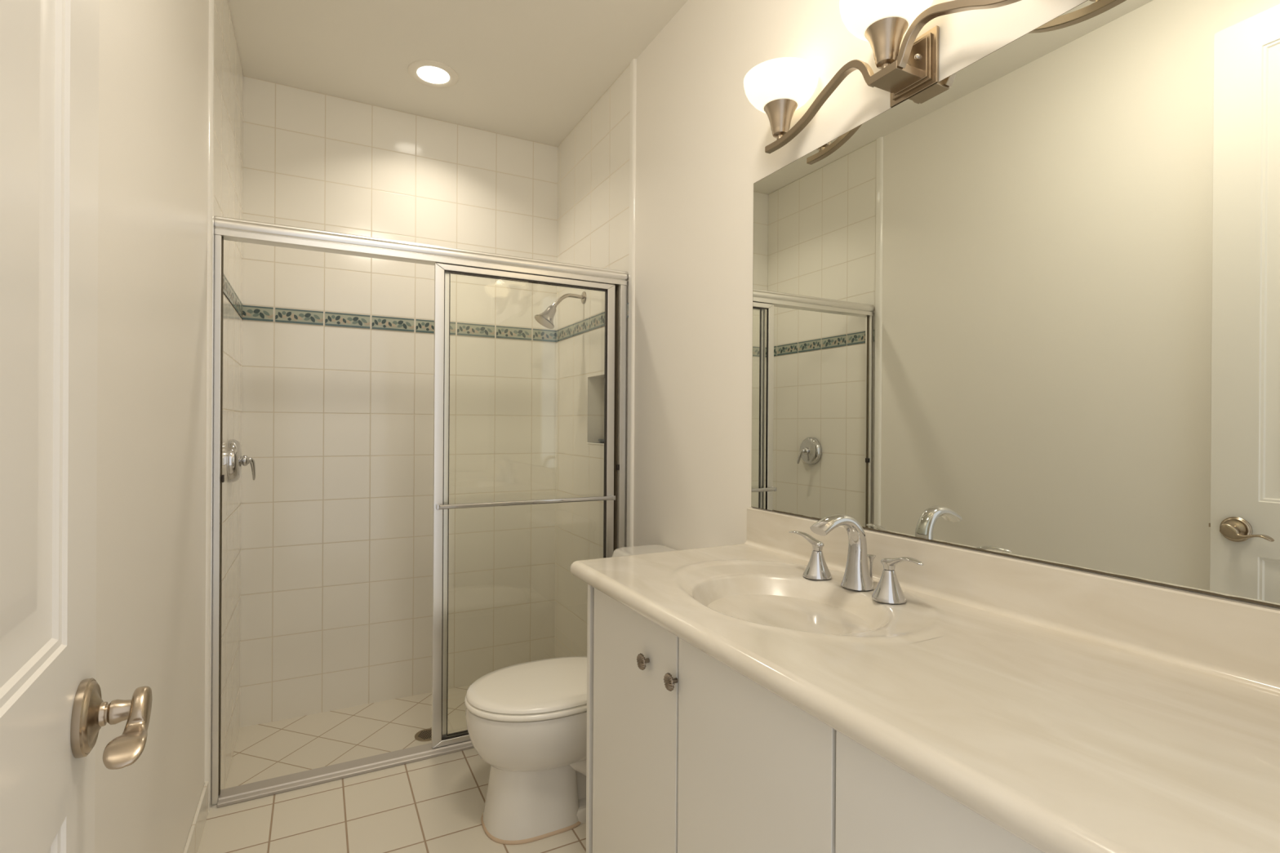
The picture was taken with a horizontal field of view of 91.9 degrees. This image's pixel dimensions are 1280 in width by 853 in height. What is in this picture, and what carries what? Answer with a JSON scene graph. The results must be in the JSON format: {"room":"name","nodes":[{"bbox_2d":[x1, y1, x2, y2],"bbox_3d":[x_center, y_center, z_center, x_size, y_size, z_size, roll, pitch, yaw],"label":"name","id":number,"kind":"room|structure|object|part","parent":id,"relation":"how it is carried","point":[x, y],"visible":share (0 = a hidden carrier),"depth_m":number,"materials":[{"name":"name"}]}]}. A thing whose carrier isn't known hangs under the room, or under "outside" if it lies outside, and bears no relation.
{"room":"bathroom","nodes":[
{"label":"bathroom","id":0,"kind":"room"},
{"bbox_2d":[94,0,243,852],"bbox_3d":[-1.069,-0.104,1.270,0.128,2.922,3.524,0,0,-28],"label":"wall","id":1,"kind":"structure","parent":0,"point":[153,175],"depth_m":1.37,"materials":[{"name":"white paint"}]},
{"bbox_2d":[182,781,208,852],"bbox_3d":[-0.820,1.167,0.911,0.010,0.102,2.325,0,0,-28],"label":"baseboard","id":2,"kind":"structure","parent":1,"relation":"attached to","point":[194,837],"depth_m":1.78,"materials":[{"name":"wood"}]},
{"bbox_2d":[204,0,215,813],"bbox_3d":[-1.355,-0.177,1.950,0.012,2.781,0.036,0,0,-28],"label":"trim","id":3,"kind":"structure","parent":1,"relation":"attached to","point":[211,2],"depth_m":1.94,"materials":[{"name":"white tile"}]},
{"bbox_2d":[223,274,243,319],"bbox_3d":[-1.564,-0.510,2.361,0.003,0.064,0.921,0,0,-28],"label":"trim","id":4,"kind":"structure","parent":1,"relation":"attached to","point":[228,291],"depth_m":2.44,"materials":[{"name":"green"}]},
{"bbox_2d":[226,439,255,482],"bbox_3d":[-1.548,0.133,2.411,0.084,0.167,0.167,0,0,-28],"label":"shower valve","id":5,"kind":"object","parent":1,"relation":"attached to","point":[235,459],"visible":1,"depth_m":2.35,"materials":[{"name":"silver metal"}]},
{"bbox_3d":[-1.531,0.167,2.438,0.029,0.093,0.054,0,0,-28],"label":"valve lever","id":6,"kind":"part","parent":5,"relation":"part of","materials":[{"name":"silver metal"}]},
{"bbox_2d":[224,684,471,788],"bbox_3d":[-0.945,1.366,2.753,1.739,0.101,1.024,0,0,-28],"label":"floor","id":7,"kind":"structure","parent":0,"point":[277,748],"depth_m":2.70,"materials":[{"name":"tile"}]},
{"bbox_2d":[414,728,431,741],"bbox_3d":[-0.932,1.355,2.722,0.112,0.003,0.112,0,0,-28],"label":"shower drain","id":8,"kind":"object","parent":7,"relation":"in","point":[425,735],"visible":0.72,"depth_m":2.71,"materials":[{"name":"gold metal"}]},
{"bbox_2d":[197,747,586,852],"bbox_3d":[-0.144,1.272,1.223,1.739,0.100,2.570,0,0,-28],"label":"floor","id":9,"kind":"structure","parent":0,"point":[433,805],"depth_m":1.93,"materials":[{"name":"tile"}]},
{"bbox_2d":[210,215,628,808],"bbox_3d":[-0.721,0.273,2.337,1.482,1.889,0.083,0,0,-28],"label":"shower enclosure","id":10,"kind":"object","parent":9,"relation":"on","point":[224,228],"visible":0.72,"depth_m":2.15,"materials":[{"name":"silver metal"}]},
{"bbox_3d":[-0.719,-0.641,2.345,1.482,0.061,0.063,0,0,-28],"label":"header rail","id":11,"kind":"part","parent":10,"relation":"part of","materials":[{"name":"silver metal"}]},
{"bbox_2d":[431,262,615,748],"bbox_3d":[-0.435,0.296,2.463,0.740,1.807,0.052,0,0,-28],"label":"shower door","id":12,"kind":"structure","parent":10,"relation":"in","point":[438,505],"depth_m":2.31,"materials":[{"name":"silver metal"}]},
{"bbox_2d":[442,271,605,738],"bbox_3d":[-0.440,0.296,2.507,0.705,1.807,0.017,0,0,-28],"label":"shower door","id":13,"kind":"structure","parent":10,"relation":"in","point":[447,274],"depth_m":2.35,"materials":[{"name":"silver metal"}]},
{"bbox_2d":[464,544,676,844],"bbox_3d":[-0.170,0.838,2.031,0.792,0.768,0.476,0,0,-28],"label":"toilet","id":14,"kind":"object","parent":9,"relation":"on","point":[527,721],"visible":0.57,"depth_m":1.83,"materials":[{"name":"white ceramic"}]},
{"bbox_3d":[-0.298,0.834,1.964,0.503,0.016,0.374,0,0,-28],"label":"seat","id":15,"kind":"part","parent":14,"relation":"part of","materials":[{"name":"white plastic"}]},
{"bbox_3d":[-0.246,0.948,1.992,0.618,0.206,0.364,0,0,-28],"label":"bowl","id":16,"kind":"part","parent":14,"relation":"part of","materials":[{"name":"white ceramic"}]},
{"bbox_3d":[-0.293,0.813,1.967,0.504,0.021,0.369,0,0,-28],"label":"lid","id":17,"kind":"part","parent":14,"relation":"part of","materials":[{"name":"white plastic"}]},
{"bbox_3d":[0.086,0.475,2.164,0.220,0.039,0.476,0,0,-28],"label":"tank lid","id":18,"kind":"part","parent":14,"relation":"part of","materials":[{"name":"white ceramic"}]},
{"bbox_2d":[586,584,835,852],"bbox_3d":[0.295,0.813,1.376,0.574,0.824,0.884,0,0,-28],"label":"vanity cabinet","id":19,"kind":"object","parent":9,"relation":"on","point":[686,753],"visible":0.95,"depth_m":1.20,"materials":[{"name":"white wood"}]},
{"bbox_3d":[0.106,0.812,1.765,0.550,0.824,0.018,0,0,-28],"label":"panel","id":20,"kind":"part","parent":19,"relation":"part of","materials":[{"name":"white laminate"}]},
{"bbox_3d":[-0.017,0.764,1.427,0.018,0.718,0.416,0,0,-28],"label":"door","id":21,"kind":"part","parent":19,"relation":"part of","materials":[{"name":"white laminate"}]},
{"bbox_3d":[0.008,0.507,1.336,0.024,0.035,0.035,0,0,-28],"label":"knob","id":22,"kind":"part","parent":19,"relation":"part of","materials":[{"name":"grey metal"}]},
{"bbox_3d":[0.062,0.507,1.231,0.024,0.035,0.035,0,0,-28],"label":"knob","id":23,"kind":"part","parent":19,"relation":"part of","materials":[{"name":"grey metal"}]},
{"bbox_3d":[0.179,0.766,1.053,0.018,0.718,0.413,0,0,-28],"label":"door","id":24,"kind":"part","parent":19,"relation":"part of","materials":[{"name":"white laminate"}]},
{"bbox_2d":[570,506,1279,852],"bbox_3d":[0.431,0.371,1.103,0.599,0.240,1.544,0,0,-28],"label":"countertop","id":25,"kind":"structure","parent":19,"relation":"on","point":[1069,710],"depth_m":0.89,"materials":[{"name":"stone"}]},
{"bbox_2d":[617,552,1014,666],"bbox_3d":[0.321,0.423,1.344,0.500,0.134,0.680,0,0,-28],"label":"sink","id":26,"kind":"object","parent":25,"relation":"in","point":[766,599],"depth_m":1.30,"materials":[{"name":"white ceramic"}]},
{"bbox_2d":[788,514,923,604],"bbox_3d":[0.456,0.278,1.377,0.168,0.167,0.391,0,0,-28],"label":"faucet","id":27,"kind":"object","parent":25,"relation":"on","point":[857,575],"visible":1,"depth_m":1.37,"materials":[{"name":"silver metal"}]},
{"bbox_3d":[0.405,0.278,1.514,0.026,0.037,0.103,0,0,-35],"label":"lever","id":28,"kind":"part","parent":27,"relation":"part of","materials":[{"name":"silver metal"}]},
{"bbox_3d":[0.425,0.329,1.485,0.068,0.062,0.068,0,0,-28],"label":"handle","id":29,"kind":"part","parent":27,"relation":"part of","materials":[{"name":"silver metal"}]},
{"bbox_3d":[0.451,0.277,1.371,0.153,0.167,0.069,0,0,-28],"label":"spout","id":30,"kind":"part","parent":27,"relation":"part of","materials":[{"name":"silver metal"}]},
{"bbox_3d":[0.525,0.326,1.405,0.020,0.071,0.020,0,0,-28],"label":"lift rod","id":31,"kind":"part","parent":27,"relation":"part of","materials":[{"name":"silver metal"}]},
{"bbox_3d":[0.520,0.330,1.292,0.068,0.062,0.068,0,0,-28],"label":"handle","id":32,"kind":"part","parent":27,"relation":"part of","materials":[{"name":"silver metal"}]},
{"bbox_3d":[0.533,0.280,1.257,0.026,0.035,0.108,0,0,-20],"label":"lever","id":33,"kind":"part","parent":27,"relation":"part of","materials":[{"name":"silver metal"}]},
{"bbox_2d":[835,730,1043,852],"bbox_3d":[0.656,0.817,0.713,0.550,0.824,0.624,0,0,-28],"label":"base cabinet","id":34,"kind":"object","parent":9,"relation":"on","point":[882,807],"visible":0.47,"depth_m":0.77,"materials":[{"name":"white wood"}]},
{"bbox_2d":[240,75,557,728],"bbox_3d":[-1.105,-0.106,3.184,1.599,2.922,0.100,0,0,-28],"label":"wall","id":35,"kind":"structure","parent":0,"point":[337,422],"depth_m":3.05,"materials":[{"name":"tile"}]},
{"bbox_2d":[242,305,556,342],"bbox_3d":[-1.123,-0.508,3.115,1.483,0.064,0.003,0,0,-28],"label":"trim","id":36,"kind":"structure","parent":35,"relation":"attached to","point":[250,313],"depth_m":3.04,"materials":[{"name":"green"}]},
{"bbox_2d":[227,0,688,146],"bbox_3d":[-0.346,-1.610,1.642,1.739,0.100,3.524,0,0,-28],"label":"ceiling","id":37,"kind":"structure","parent":0,"point":[532,70],"depth_m":2.57,"materials":[{"name":"white paint"}]},
{"bbox_2d":[408,59,458,88],"bbox_3d":[-0.917,-1.562,2.750,0.213,0.008,0.213,0,0,-28],"label":"recessed light","id":38,"kind":"object","parent":37,"relation":"in","point":[432,73],"visible":1,"depth_m":2.74,"materials":[{"name":"white"}]},
{"bbox_2d":[743,0,1021,153],"bbox_3d":[0.545,-0.852,1.370,0.200,0.208,0.904,0,0,-28],"label":"vanity light","id":39,"kind":"object","parent":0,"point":[776,87],"visible":1,"depth_m":1.38,"materials":[{"name":"silver metal"}]},
{"bbox_3d":[0.382,-0.902,1.682,0.200,0.086,0.200,0,0,-28],"label":"lamp shade","id":40,"kind":"part","parent":39,"relation":"part of","materials":[{"name":"white glass"}]},
{"bbox_3d":[0.444,-0.810,1.563,0.019,0.097,0.376,0,0,-28],"label":"arm","id":41,"kind":"part","parent":39,"relation":"part of","materials":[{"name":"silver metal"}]},
{"bbox_3d":[0.545,-0.912,1.370,0.200,0.086,0.200,0,0,-28],"label":"lamp shade","id":42,"kind":"part","parent":39,"relation":"part of","materials":[{"name":"white glass"}]},
{"bbox_3d":[0.645,-0.808,1.178,0.019,0.097,0.376,0,0,-28],"label":"arm","id":43,"kind":"part","parent":39,"relation":"part of","materials":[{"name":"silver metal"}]},
{"bbox_2d":[554,0,1279,657],"bbox_3d":[0.416,-0.095,1.992,0.208,2.922,3.424,0,0,-28],"label":"wall","id":44,"kind":"structure","parent":0,"point":[701,143],"depth_m":2.26,"materials":[{"name":"white paint"}]},
{"bbox_2d":[534,291,586,328],"bbox_3d":[-0.393,-0.578,3.046,0.254,0.201,0.109,0,0,-28],"label":"showerhead","id":45,"kind":"object","parent":44,"relation":"attached to","point":[545,318],"visible":1,"depth_m":3.01,"materials":[{"name":"silver metal"}]},
{"bbox_3d":[-0.356,-0.622,3.067,0.162,0.077,0.019,0,0,-28],"label":"shower arm","id":46,"kind":"part","parent":45,"relation":"part of","materials":[{"name":"silver metal"}]},
{"bbox_2d":[555,302,628,342],"bbox_3d":[-0.253,-0.502,3.047,0.003,0.064,0.921,0,0,-28],"label":"trim","id":47,"kind":"structure","parent":44,"relation":"attached to","point":[597,321],"depth_m":3.12,"materials":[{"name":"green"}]},
{"bbox_2d":[586,442,604,444],"bbox_3d":[-0.145,0.083,2.933,0.093,0.008,0.330,0,0,-28],"label":"trim","id":48,"kind":"structure","parent":44,"relation":"attached to","point":[593,443],"depth_m":2.98,"materials":[{"name":"white tile"}]},
{"bbox_2d":[626,58,636,546],"bbox_3d":[-0.037,-0.169,2.640,0.012,2.781,0.036,0,0,-28],"label":"trim","id":49,"kind":"structure","parent":44,"relation":"attached to","point":[633,63],"depth_m":2.63,"materials":[{"name":"white paint"}]},
{"bbox_2d":[743,506,1279,693],"bbox_3d":[0.686,0.312,1.229,0.030,0.119,1.531,0,0,-28],"label":"backsplash","id":50,"kind":"structure","parent":44,"relation":"attached to","point":[1234,640],"depth_m":1.07,"materials":[{"name":"stone"}]},
{"bbox_2d":[751,0,1279,608],"bbox_3d":[0.701,-0.248,1.236,0.005,0.997,1.519,0,0,-28],"label":"wall mirror","id":51,"kind":"object","parent":44,"relation":"attached to","point":[1027,306],"visible":0.88,"depth_m":1.13,"materials":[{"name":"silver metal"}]},
{"bbox_3d":[0.429,-0.163,0.145,1.499,2.781,0.140,0,0,-28],"label":"wall","id":52,"kind":"structure","parent":0,"visible":0},
{"bbox_2d":[0,0,152,852],"bbox_3d":[-0.383,-0.046,0.334,0.102,2.513,0.940,0,0,-31],"label":"door","id":53,"kind":"structure","parent":52,"relation":"in","point":[53,711],"depth_m":0.59,"materials":[{"name":"white paint"}]},
{"bbox_3d":[-0.397,-0.488,0.318,0.011,1.419,0.694,0,0,-31],"label":"panel","id":54,"kind":"part","parent":53,"relation":"part of","materials":[{"name":"white paint"}]},
{"bbox_3d":[-0.404,0.725,0.319,0.011,0.665,0.694,0,0,-31],"label":"panel","id":55,"kind":"part","parent":53,"relation":"part of","materials":[{"name":"white paint"}]},
{"bbox_3d":[-0.593,0.313,0.669,0.018,0.079,0.079,0,0,-31],"label":"handle","id":56,"kind":"part","parent":53,"relation":"part of","materials":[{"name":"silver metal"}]},
{"bbox_3d":[-0.575,0.313,0.680,0.036,0.026,0.026,0,0,-31],"label":"lever stem","id":57,"kind":"part","parent":53,"relation":"part of","materials":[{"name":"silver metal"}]},
{"bbox_3d":[-0.535,0.318,0.653,0.032,0.049,0.127,0,0,-31],"label":"lever","id":58,"kind":"part","parent":53,"relation":"part of","materials":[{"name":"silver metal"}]}
]}

